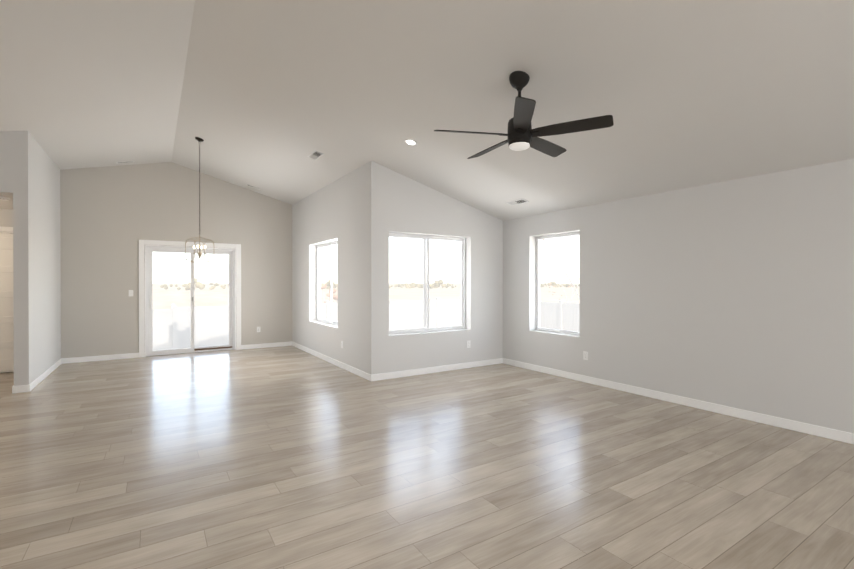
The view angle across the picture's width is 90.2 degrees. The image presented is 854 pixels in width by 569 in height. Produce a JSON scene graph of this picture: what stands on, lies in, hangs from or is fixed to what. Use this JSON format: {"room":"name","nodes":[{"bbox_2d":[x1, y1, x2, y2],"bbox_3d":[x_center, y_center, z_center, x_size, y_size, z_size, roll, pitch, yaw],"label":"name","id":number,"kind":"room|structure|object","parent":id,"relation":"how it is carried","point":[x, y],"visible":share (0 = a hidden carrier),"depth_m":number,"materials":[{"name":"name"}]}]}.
{"room":"empty living room","nodes":[
{"label":"empty living room","id":0,"kind":"room"},
{"bbox_2d":[0,346,853,568],"bbox_3d":[-1.726,1.430,2.335,10.867,0.120,13.541,0,0,-33],"label":"floor","id":1,"kind":"structure","parent":0,"point":[286,457],"depth_m":3.06,"materials":[{"name":"laminate"}]},
{"bbox_2d":[0,131,853,432],"bbox_3d":[-1.726,-0.580,2.327,10.867,3.900,13.541,0,0,-33],"label":"wall","id":2,"kind":"structure","parent":0,"point":[736,293],"depth_m":5.96,"materials":[{"name":"white paint"}]},
{"bbox_2d":[0,226,13,372],"bbox_3d":[-6.559,0.237,6.484,1.020,2.230,0.236,0,0,-33],"label":"door","id":3,"kind":"structure","parent":2,"relation":"in","point":[6,310],"depth_m":6.50,"materials":[{"name":"white wood"}]},
{"bbox_2d":[12,385,23,393],"bbox_3d":[-5.609,1.308,5.998,0.013,0.092,1.678,0,0,-33],"label":"baseboard","id":4,"kind":"structure","parent":2,"relation":"attached to","point":[15,389],"depth_m":5.31,"materials":[{"name":"white wood"}]},
{"bbox_2d":[24,358,63,391],"bbox_3d":[-5.626,1.307,6.308,0.019,0.092,2.219,0,0,-33],"label":"baseboard","id":5,"kind":"structure","parent":2,"relation":"attached to","point":[27,388],"depth_m":5.98,"materials":[{"name":"white wood"}]},
{"bbox_2d":[64,353,138,363],"bbox_3d":[-5.754,1.302,7.537,1.077,0.092,0.013,0,0,-33],"label":"baseboard","id":6,"kind":"structure","parent":2,"relation":"attached to","point":[129,355],"depth_m":7.53,"materials":[{"name":"white wood"}]},
{"bbox_2d":[139,240,240,357],"bbox_3d":[-4.626,0.258,8.388,1.746,2.173,0.243,0,0,-33],"label":"sliding glass door","id":7,"kind":"structure","parent":2,"relation":"attached to","point":[186,306],"depth_m":8.34,"materials":[{"name":"white"}]},
{"bbox_2d":[241,341,291,348],"bbox_3d":[-3.404,1.295,9.045,1.017,0.092,0.016,0,0,-33],"label":"baseboard","id":8,"kind":"structure","parent":2,"relation":"attached to","point":[265,345],"depth_m":9.04,"materials":[{"name":"white wood"}]},
{"bbox_2d":[316,240,337,325],"bbox_3d":[-1.740,-0.026,7.774,0.088,1.491,1.520,0,0,-33],"label":"window","id":9,"kind":"structure","parent":2,"relation":"in","point":[326,282],"depth_m":7.91,"materials":[{"name":"clear glass"}]},
{"bbox_2d":[292,341,371,380],"bbox_3d":[-1.870,1.301,7.640,0.013,0.092,4.042,0,0,-33],"label":"baseboard","id":10,"kind":"structure","parent":2,"relation":"attached to","point":[351,369],"depth_m":7.05,"materials":[{"name":"white wood"}]},
{"bbox_2d":[389,233,464,333],"bbox_3d":[-0.012,-0.016,6.652,1.494,1.501,0.088,0,0,-33],"label":"window","id":11,"kind":"structure","parent":2,"relation":"in","point":[426,283],"depth_m":6.62,"materials":[{"name":"clear glass"}]},
{"bbox_2d":[372,358,503,380],"bbox_3d":[0.250,1.306,6.607,2.430,0.092,0.019,0,0,-33],"label":"baseboard","id":12,"kind":"structure","parent":2,"relation":"attached to","point":[375,377],"depth_m":6.51,"materials":[{"name":"white wood"}]},
{"bbox_2d":[467,340,470,347],"bbox_3d":[0.676,0.966,6.881,0.072,0.116,0.009,0,0,-33],"label":"electrical outlet","id":13,"kind":"object","parent":2,"relation":"attached to","point":[469,344],"visible":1,"depth_m":6.88,"materials":[{"name":"white plastic"}]},
{"bbox_2d":[536,232,579,334],"bbox_3d":[2.038,-0.015,6.468,0.082,1.501,0.945,0,0,-33],"label":"window","id":14,"kind":"structure","parent":2,"relation":"in","point":[557,283],"depth_m":6.49,"materials":[{"name":"clear glass"}]},
{"bbox_2d":[583,351,587,359],"bbox_3d":[2.194,0.985,5.886,0.009,0.116,0.072,0,0,-33],"label":"electrical outlet","id":15,"kind":"object","parent":2,"relation":"attached to","point":[585,355],"visible":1,"depth_m":5.88,"materials":[{"name":"white plastic"}]},
{"bbox_2d":[504,358,853,443],"bbox_3d":[3.752,1.319,3.462,0.013,0.092,9.092,0,0,-33],"label":"baseboard","id":16,"kind":"structure","parent":2,"relation":"attached to","point":[830,433],"depth_m":4.58,"materials":[{"name":"white wood"}]},
{"bbox_2d":[0,0,853,220],"bbox_3d":[-1.726,-1.726,2.322,10.867,1.607,13.541,0,0,-33],"label":"ceiling","id":17,"kind":"structure","parent":0,"point":[267,97],"depth_m":3.86,"materials":[{"name":"white paint"}]},
{"bbox_2d":[0,196,9,200],"bbox_3d":[-5.553,-1.125,5.570,0.136,0.038,0.136,0,0,-33],"label":"smoke detector","id":18,"kind":"object","parent":17,"relation":"attached to","point":[4,198],"visible":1,"depth_m":5.54,"materials":[{"name":"white plastic"}]},
{"bbox_2d":[116,161,134,163],"bbox_3d":[-5.336,-2.162,7.524,0.264,0.068,0.100,0,0,-33],"label":"ceiling vent","id":19,"kind":"object","parent":17,"relation":"in","point":[125,162],"visible":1,"depth_m":7.52,"materials":[{"name":"white metal"}]},
{"bbox_2d":[185,137,213,263],"bbox_3d":[-3.508,-1.288,6.561,0.298,1.943,0.298,0,0,35],"label":"pendant chandelier","id":20,"kind":"object","parent":17,"relation":"hanging from","point":[200,140],"visible":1,"depth_m":6.55,"materials":[{"name":"brown metal"}]},
{"bbox_2d":[308,150,323,159],"bbox_3d":[-1.623,-1.878,6.191,0.128,0.039,0.350,0,0,-33],"label":"ceiling vent","id":21,"kind":"object","parent":17,"relation":"in","point":[315,155],"visible":1,"depth_m":6.18,"materials":[{"name":"white metal"}]},
{"bbox_2d":[404,139,416,145],"bbox_3d":[-0.195,-1.712,5.118,0.155,0.046,0.160,0,0,-33],"label":"recessed light","id":22,"kind":"object","parent":17,"relation":"in","point":[411,142],"visible":1,"depth_m":5.12,"materials":[{"name":"white plastic"}]},
{"bbox_2d":[506,199,528,205],"bbox_3d":[1.333,-1.216,6.288,0.128,0.039,0.350,0,0,-33],"label":"ceiling vent","id":23,"kind":"object","parent":17,"relation":"in","point":[517,202],"visible":1,"depth_m":6.28,"materials":[{"name":"white metal"}]},
{"bbox_2d":[434,71,613,158],"bbox_3d":[0.763,-1.434,3.575,1.384,0.615,1.358,0,0,-33],"label":"ceiling fan","id":24,"kind":"object","parent":17,"relation":"hanging from","point":[522,134],"visible":1,"depth_m":3.44,"materials":[{"name":"black metal"}]}
]}

